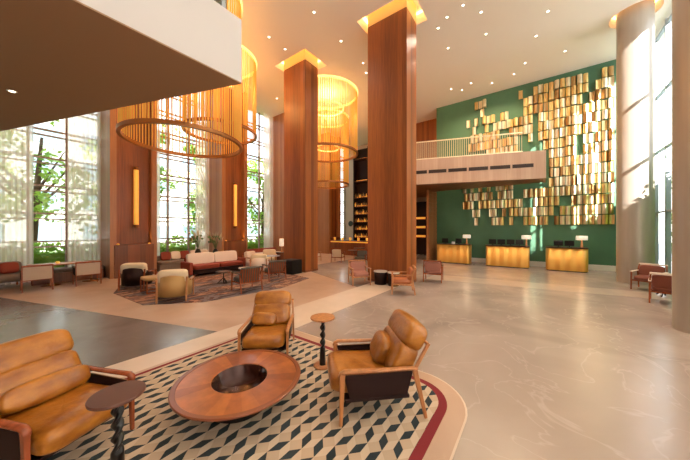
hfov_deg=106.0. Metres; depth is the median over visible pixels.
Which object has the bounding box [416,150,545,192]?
wall
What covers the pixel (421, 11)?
recessed light
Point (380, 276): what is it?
table
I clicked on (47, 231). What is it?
apartment building
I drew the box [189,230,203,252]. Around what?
vase
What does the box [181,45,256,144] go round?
ring chandelier
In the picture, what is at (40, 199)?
tree
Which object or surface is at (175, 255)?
throw cushion
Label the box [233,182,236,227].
wall sconce
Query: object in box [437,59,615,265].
wall
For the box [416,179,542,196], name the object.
ceiling
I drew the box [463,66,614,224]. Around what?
wall sculpture
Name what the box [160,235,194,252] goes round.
hedge
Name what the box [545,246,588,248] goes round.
countertop
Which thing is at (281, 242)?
table lamp
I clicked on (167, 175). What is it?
window
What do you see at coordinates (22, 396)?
pillow
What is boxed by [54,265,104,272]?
seat cushion
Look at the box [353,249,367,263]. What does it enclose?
armchair
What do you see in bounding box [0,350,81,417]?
cushion
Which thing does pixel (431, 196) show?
wall
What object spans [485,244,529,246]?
countertop
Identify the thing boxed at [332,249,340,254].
cushion
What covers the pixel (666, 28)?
window
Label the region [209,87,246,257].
wall pier
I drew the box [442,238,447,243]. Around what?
computer monitor
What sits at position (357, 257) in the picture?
seat cushion
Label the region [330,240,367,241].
countertop
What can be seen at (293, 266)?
side table
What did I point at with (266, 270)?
seat cushion
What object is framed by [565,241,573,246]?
computer monitor
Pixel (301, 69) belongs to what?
wood column
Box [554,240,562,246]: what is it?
computer monitor
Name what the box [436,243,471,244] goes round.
countertop
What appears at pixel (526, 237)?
table lamp
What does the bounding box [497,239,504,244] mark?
computer monitor
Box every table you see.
[27,260,99,286]
[85,380,145,459]
[140,275,156,293]
[168,349,300,423]
[215,270,230,283]
[310,313,334,369]
[374,270,386,284]
[387,271,399,286]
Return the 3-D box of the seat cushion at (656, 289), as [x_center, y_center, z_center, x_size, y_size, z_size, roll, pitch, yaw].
[8.401,1.524,6.752,0.580,0.150,0.560,0,0,-39]
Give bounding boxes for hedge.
[34,242,64,267]
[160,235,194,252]
[247,234,263,248]
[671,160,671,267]
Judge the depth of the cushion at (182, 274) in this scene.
6.88 m
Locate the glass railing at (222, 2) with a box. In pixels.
[220,0,225,7]
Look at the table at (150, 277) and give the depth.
7.79 m
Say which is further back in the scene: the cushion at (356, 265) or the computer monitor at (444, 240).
the computer monitor at (444, 240)
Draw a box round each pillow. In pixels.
[0,365,90,414]
[252,312,276,325]
[370,330,390,363]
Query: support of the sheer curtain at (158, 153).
hanging from the ceiling at (586, 29)
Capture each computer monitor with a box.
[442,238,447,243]
[489,239,495,244]
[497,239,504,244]
[507,239,514,245]
[516,240,523,245]
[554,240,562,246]
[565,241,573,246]
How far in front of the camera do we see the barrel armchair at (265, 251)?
14.23 m
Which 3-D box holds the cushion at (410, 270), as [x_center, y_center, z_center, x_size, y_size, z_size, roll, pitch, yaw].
[1.970,1.314,7.861,0.189,0.364,0.560,0,0,9]
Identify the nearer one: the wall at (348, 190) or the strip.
the strip
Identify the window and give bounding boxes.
[34,118,66,267]
[160,94,194,253]
[247,113,263,247]
[341,184,344,239]
[655,13,671,273]
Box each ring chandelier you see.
[116,0,242,158]
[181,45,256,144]
[318,75,357,162]
[318,109,348,188]
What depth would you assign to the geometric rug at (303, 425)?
2.49 m
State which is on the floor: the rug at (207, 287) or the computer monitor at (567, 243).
the rug at (207, 287)
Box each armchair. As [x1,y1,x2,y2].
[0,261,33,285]
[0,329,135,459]
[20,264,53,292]
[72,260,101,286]
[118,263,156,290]
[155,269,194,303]
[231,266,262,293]
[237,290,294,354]
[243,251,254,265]
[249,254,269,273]
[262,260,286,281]
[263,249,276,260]
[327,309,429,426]
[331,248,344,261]
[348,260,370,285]
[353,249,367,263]
[390,265,416,294]
[423,260,442,282]
[630,263,668,288]
[648,272,671,302]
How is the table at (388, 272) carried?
on the strip
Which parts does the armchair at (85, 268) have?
leg, rail, panel, leg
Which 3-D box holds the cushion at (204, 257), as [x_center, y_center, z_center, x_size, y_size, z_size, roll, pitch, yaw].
[-6.220,1.230,11.195,0.309,0.517,1.100,0,0,36]
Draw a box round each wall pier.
[101,101,156,278]
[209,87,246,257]
[273,113,283,251]
[318,133,340,253]
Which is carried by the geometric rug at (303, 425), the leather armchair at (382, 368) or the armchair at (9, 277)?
the leather armchair at (382, 368)
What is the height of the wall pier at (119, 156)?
9.700 m
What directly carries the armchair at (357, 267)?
on the floor
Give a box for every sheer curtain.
[0,125,33,284]
[67,112,100,266]
[157,100,159,255]
[195,91,208,251]
[264,113,272,247]
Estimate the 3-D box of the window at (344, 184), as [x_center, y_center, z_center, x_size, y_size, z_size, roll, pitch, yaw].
[-0.822,-2.950,23.994,0.120,9.700,2.762,0,0,36]
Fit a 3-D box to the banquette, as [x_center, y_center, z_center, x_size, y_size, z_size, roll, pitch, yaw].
[-7.634,1.515,12.648,0.820,0.670,2.600,0,0,36]
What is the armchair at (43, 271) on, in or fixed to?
on the floor
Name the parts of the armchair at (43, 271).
leg, rail, panel, leg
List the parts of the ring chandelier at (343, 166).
rod, rod, rod, rod, rod, rod, rod, rod, rod, rod, rod, rod, rod, rod, rod, rod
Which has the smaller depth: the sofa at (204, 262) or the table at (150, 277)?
the table at (150, 277)
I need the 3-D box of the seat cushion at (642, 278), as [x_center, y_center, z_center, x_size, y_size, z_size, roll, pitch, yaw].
[9.575,1.524,8.200,0.580,0.150,0.560,0,0,-27]
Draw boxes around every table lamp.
[279,239,283,251]
[463,235,470,243]
[521,235,530,245]
[576,236,587,247]
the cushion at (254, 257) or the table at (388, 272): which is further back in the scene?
the cushion at (254, 257)
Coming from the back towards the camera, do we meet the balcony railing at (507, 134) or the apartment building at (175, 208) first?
the apartment building at (175, 208)
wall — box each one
[343,144,426,239]
[416,118,436,197]
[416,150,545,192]
[427,190,436,259]
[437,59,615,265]
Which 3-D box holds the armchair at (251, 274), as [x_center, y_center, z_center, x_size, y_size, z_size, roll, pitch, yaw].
[-3.072,1.508,8.161,0.730,0.767,0.735,0,0,43]
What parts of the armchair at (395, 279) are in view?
seat frame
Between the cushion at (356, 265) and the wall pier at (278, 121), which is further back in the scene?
the wall pier at (278, 121)
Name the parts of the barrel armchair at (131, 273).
leg, leg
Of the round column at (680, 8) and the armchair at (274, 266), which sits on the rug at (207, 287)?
the armchair at (274, 266)
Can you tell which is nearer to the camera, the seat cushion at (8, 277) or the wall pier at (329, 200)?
the seat cushion at (8, 277)
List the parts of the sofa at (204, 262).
armrest, armrest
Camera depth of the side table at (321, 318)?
3.59 m
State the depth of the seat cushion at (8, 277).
8.35 m
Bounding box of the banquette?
[157,256,183,271]
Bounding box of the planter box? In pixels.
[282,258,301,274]
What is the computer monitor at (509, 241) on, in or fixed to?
on the reception desk at (514, 256)
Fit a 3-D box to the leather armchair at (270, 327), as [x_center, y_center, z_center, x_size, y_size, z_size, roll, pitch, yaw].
[-1.171,1.451,4.006,0.717,0.878,0.974,0,0,-5]
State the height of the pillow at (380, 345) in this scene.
0.307 m
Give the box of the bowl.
[211,364,266,392]
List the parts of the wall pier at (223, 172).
recessed panel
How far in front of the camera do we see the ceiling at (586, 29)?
10.82 m
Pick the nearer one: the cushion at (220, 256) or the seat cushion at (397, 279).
the seat cushion at (397, 279)
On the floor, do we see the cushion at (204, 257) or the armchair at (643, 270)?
the armchair at (643, 270)
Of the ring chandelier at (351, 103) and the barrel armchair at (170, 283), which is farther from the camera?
the ring chandelier at (351, 103)
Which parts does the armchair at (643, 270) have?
leg, rail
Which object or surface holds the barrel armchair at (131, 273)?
on the rug at (207, 287)
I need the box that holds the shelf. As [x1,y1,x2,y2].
[353,146,367,240]
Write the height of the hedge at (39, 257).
1.649 m
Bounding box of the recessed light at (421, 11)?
[363,10,422,23]
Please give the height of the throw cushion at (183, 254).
0.400 m
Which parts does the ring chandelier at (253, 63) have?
rod, rod, rod, rod, rod, rod, rod, rod, rod, rod, rod, rod, rod, rod, rod, rod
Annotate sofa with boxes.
[181,251,245,275]
[247,247,280,253]
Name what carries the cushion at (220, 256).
on the sofa at (204, 262)
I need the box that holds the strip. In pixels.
[91,282,399,377]
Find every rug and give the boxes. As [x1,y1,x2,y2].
[46,334,446,459]
[114,269,308,304]
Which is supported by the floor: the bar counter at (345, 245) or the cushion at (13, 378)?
the bar counter at (345, 245)
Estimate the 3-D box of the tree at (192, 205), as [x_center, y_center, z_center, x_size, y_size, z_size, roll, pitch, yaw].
[-10.094,-2.968,19.379,4.315,9.892,4.329,0,0,36]
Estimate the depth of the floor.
4.60 m
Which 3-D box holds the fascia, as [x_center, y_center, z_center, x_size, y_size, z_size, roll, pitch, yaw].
[-8.683,-2.995,4.215,11.020,1.050,8.480,0,0,36]
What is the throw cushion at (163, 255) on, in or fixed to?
on the banquette
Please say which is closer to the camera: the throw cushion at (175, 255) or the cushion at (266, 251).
the throw cushion at (175, 255)
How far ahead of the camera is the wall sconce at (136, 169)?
10.77 m
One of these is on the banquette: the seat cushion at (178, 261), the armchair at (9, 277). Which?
the seat cushion at (178, 261)
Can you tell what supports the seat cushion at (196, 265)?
on the sofa at (204, 262)
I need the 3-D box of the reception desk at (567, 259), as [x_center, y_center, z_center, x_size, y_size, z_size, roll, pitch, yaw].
[10.321,1.350,12.145,1.520,1.100,0.740,0,0,36]
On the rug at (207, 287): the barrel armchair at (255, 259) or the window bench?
the barrel armchair at (255, 259)
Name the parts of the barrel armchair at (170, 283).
leg, leg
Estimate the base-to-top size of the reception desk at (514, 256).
1.100 m
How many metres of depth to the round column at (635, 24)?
9.10 m
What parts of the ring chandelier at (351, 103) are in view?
rod, rod, rod, rod, rod, rod, rod, rod, rod, rod, rod, rod, rod, rod, rod, rod, rod, rod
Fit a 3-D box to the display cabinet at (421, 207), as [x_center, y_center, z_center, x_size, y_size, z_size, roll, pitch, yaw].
[6.169,-0.150,20.163,3.400,4.100,0.420,0,0,36]
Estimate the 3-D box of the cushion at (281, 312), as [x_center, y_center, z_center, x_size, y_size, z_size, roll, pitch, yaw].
[-1.190,1.376,4.237,0.585,0.370,0.317,0,0,-5]
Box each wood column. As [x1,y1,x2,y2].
[284,49,317,272]
[368,0,416,282]
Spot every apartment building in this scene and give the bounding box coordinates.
[34,119,64,251]
[160,118,263,244]
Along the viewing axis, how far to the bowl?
2.96 m
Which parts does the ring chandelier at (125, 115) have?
rod, rod, rod, rod, rod, rod, rod, rod, rod, rod, rod, rod, rod, rod, rod, rod, rod, rod, rod, rod, rod, rod, rod, rod, rod, rod, rod, rod, rod, rod, rod, rod, rod, rod, rod, rod, rod, rod, rod, rod, rod, rod, rod, rod, rod, rod, rod, rod, rod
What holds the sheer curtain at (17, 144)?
hanging from the ceiling at (586, 29)
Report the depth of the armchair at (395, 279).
7.62 m
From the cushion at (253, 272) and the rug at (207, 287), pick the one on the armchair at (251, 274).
the cushion at (253, 272)
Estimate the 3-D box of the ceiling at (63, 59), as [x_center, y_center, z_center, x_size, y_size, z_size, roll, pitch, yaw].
[-8.683,-2.460,4.215,11.020,0.020,8.480,0,0,36]
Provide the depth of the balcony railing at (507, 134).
12.90 m
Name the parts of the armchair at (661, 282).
leg, rail, seat frame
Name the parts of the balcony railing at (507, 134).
rail, rail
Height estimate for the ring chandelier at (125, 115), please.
4.980 m
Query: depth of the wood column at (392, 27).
9.28 m
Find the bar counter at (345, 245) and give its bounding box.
[330,240,367,255]
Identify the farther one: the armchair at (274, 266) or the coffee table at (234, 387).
the armchair at (274, 266)
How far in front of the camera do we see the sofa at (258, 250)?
16.32 m
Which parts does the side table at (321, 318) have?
stem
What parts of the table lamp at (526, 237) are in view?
lamp shade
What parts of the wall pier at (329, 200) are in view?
recessed panel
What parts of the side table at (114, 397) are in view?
stem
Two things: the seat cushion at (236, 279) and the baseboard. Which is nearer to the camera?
the seat cushion at (236, 279)
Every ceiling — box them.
[0,0,241,130]
[214,0,671,146]
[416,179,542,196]
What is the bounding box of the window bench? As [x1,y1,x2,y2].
[33,265,104,284]
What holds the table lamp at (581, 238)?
on the reception desk at (567, 259)
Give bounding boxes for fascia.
[77,0,241,82]
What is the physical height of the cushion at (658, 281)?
0.364 m
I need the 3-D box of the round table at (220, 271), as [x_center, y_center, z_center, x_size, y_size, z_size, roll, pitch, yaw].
[-4.336,1.681,9.285,0.520,0.419,0.520,0,0,36]
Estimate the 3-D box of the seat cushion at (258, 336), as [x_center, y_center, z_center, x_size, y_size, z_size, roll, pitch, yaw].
[-1.159,1.569,3.871,0.584,0.217,0.700,0,0,-5]
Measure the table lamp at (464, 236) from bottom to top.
0.530 m
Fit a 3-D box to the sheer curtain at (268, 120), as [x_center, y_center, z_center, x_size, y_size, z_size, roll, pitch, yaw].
[-5.171,-2.940,17.590,0.148,9.620,0.780,0,0,36]
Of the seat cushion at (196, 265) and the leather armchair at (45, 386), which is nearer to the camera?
the leather armchair at (45, 386)
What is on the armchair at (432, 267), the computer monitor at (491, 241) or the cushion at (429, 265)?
the cushion at (429, 265)
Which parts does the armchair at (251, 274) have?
leg, rail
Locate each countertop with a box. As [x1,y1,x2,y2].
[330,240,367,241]
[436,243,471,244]
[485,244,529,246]
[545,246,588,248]
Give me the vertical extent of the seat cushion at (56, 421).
0.232 m
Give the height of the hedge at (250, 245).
1.838 m
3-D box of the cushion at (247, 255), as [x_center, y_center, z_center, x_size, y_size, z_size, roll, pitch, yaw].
[-4.767,1.245,13.048,0.247,0.382,0.694,0,0,18]
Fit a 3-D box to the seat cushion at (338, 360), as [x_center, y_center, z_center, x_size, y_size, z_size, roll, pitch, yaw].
[0.183,1.548,2.884,0.741,0.231,0.620,0,0,-7]
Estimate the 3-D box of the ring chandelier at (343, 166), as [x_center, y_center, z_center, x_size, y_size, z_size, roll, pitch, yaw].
[-1.207,-5.450,18.197,2.997,4.700,2.997,0,0,24]
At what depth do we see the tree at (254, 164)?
22.63 m
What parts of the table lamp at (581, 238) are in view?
lamp shade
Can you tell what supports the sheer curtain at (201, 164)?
hanging from the ceiling at (586, 29)
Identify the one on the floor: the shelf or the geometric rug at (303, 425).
the shelf
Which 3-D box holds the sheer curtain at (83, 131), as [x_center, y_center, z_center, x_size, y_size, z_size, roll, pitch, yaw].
[-10.446,-2.940,10.435,0.148,9.620,0.960,0,0,36]
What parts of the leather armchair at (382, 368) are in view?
leg, leg, armrest, panel, seat, armrest, rod, panel, leg, post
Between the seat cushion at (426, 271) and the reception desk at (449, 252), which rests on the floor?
the reception desk at (449, 252)
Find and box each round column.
[616,0,654,284]
[672,0,689,333]
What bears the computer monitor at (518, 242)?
on the reception desk at (514, 256)
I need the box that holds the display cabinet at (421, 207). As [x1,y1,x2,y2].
[416,201,436,254]
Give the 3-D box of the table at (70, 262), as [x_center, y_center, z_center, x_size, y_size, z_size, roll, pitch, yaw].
[-9.900,1.530,9.237,0.760,0.740,1.760,0,0,36]
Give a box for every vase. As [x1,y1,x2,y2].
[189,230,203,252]
[207,231,223,252]
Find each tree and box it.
[34,119,64,250]
[160,124,178,198]
[163,128,194,224]
[182,144,194,233]
[247,159,263,242]
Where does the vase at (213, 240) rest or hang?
on the console table
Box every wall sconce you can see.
[133,167,138,227]
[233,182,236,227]
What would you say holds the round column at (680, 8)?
on the floor
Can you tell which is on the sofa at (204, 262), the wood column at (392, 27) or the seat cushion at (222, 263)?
the seat cushion at (222, 263)
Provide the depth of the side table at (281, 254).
14.47 m
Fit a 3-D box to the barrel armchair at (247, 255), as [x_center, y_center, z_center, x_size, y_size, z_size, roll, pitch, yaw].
[-4.569,1.472,12.984,0.860,0.838,0.873,0,0,18]
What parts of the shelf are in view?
panel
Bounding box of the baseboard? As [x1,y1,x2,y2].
[472,258,615,271]
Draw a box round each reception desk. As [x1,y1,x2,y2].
[436,243,471,263]
[485,244,529,268]
[545,246,588,272]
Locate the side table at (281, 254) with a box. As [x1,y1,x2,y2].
[276,252,283,259]
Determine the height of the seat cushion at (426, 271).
0.150 m
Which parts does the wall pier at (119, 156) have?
recessed panel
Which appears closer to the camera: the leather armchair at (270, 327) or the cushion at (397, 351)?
the cushion at (397, 351)
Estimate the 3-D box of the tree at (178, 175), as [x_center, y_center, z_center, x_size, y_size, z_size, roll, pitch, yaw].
[-13.110,-3.937,24.130,7.885,11.813,5.489,0,0,36]
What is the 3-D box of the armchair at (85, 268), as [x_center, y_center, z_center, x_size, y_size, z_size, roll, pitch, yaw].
[-9.072,1.490,9.148,0.600,0.821,0.670,0,0,36]
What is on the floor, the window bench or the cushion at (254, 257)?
the window bench
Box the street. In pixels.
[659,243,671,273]
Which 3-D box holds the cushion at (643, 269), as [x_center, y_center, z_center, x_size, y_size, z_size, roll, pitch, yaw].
[9.816,1.314,8.323,0.189,0.364,0.560,0,0,-27]
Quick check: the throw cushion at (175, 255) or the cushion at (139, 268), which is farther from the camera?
the throw cushion at (175, 255)
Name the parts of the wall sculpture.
plate, plate, plate, plate, plate, plate, plate, plate, plate, plate, plate, plate, plate, plate, plate, plate, plate, plate, plate, plate, plate, plate, plate, plate, plate, plate, plate, plate, plate, plate, plate, plate, plate, plate, plate, plate, plate, plate, plate, plate, plate, plate, plate, plate, plate, plate, plate, plate, plate, plate, plate, plate, plate, plate, plate, plate, plate, plate, plate, plate, plate, plate, plate, plate, plate, plate, plate, plate, plate, plate, plate, plate, plate, plate, plate, plate, plate, plate, plate, plate, plate, plate, plate, plate, plate, plate, plate, plate, plate, plate, plate, plate, plate, plate, plate, plate, plate, plate, plate, plate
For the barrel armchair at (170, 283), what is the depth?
6.84 m
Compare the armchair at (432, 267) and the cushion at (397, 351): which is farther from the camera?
the armchair at (432, 267)
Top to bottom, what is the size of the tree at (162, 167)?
9.987 m
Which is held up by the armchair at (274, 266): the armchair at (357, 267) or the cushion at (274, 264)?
the cushion at (274, 264)
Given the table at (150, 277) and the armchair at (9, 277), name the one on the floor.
the armchair at (9, 277)
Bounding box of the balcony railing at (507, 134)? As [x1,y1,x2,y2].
[416,132,522,159]
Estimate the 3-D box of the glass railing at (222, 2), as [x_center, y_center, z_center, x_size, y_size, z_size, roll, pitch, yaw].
[-7.950,-4.005,3.625,8.920,0.970,8.200,0,0,36]
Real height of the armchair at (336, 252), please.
0.847 m
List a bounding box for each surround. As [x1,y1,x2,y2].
[121,330,464,459]
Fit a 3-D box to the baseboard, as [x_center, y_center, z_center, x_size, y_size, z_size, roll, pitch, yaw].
[9.537,1.770,13.947,9.000,0.260,0.030,0,0,36]
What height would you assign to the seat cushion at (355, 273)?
0.150 m
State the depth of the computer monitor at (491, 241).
13.88 m
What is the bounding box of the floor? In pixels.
[0,253,689,459]
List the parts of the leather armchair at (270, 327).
leg, armrest, panel, seat, leg, armrest, leg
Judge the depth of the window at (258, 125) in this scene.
17.29 m
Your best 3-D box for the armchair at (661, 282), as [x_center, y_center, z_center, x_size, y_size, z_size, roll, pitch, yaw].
[8.358,1.492,6.717,0.730,0.807,0.675,0,0,-39]
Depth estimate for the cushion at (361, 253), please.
14.33 m
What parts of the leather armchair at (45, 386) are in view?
panel, armrest, leg, seat, panel, armrest, rod, leg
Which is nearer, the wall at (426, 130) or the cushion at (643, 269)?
the cushion at (643, 269)
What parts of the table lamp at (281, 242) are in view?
lamp shade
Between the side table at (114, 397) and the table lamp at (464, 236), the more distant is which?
the table lamp at (464, 236)
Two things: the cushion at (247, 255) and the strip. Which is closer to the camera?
the strip
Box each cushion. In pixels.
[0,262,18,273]
[0,272,19,281]
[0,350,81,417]
[3,383,127,455]
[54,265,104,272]
[120,263,147,273]
[157,259,183,264]
[157,269,187,282]
[160,252,170,260]
[170,251,180,259]
[180,250,188,258]
[186,252,213,263]
[193,262,219,269]
[214,251,236,261]
[214,260,242,266]
[234,276,257,281]
[241,266,259,278]
[242,324,286,348]
[244,251,254,258]
[250,254,266,261]
[253,304,290,323]
[263,249,275,254]
[264,267,282,272]
[269,260,284,269]
[327,350,385,392]
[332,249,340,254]
[350,261,364,270]
[351,270,368,276]
[355,256,366,259]
[357,250,366,256]
[383,325,417,366]
[391,276,410,283]
[406,267,413,279]
[425,261,440,270]
[425,270,440,273]
[634,275,651,281]
[639,265,664,274]
[651,274,671,288]
[652,286,671,292]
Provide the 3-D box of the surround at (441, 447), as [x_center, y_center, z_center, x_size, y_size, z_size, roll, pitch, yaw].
[-1.430,1.923,2.172,3.720,0.054,5.000,0,0,36]
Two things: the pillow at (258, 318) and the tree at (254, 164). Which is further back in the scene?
the tree at (254, 164)

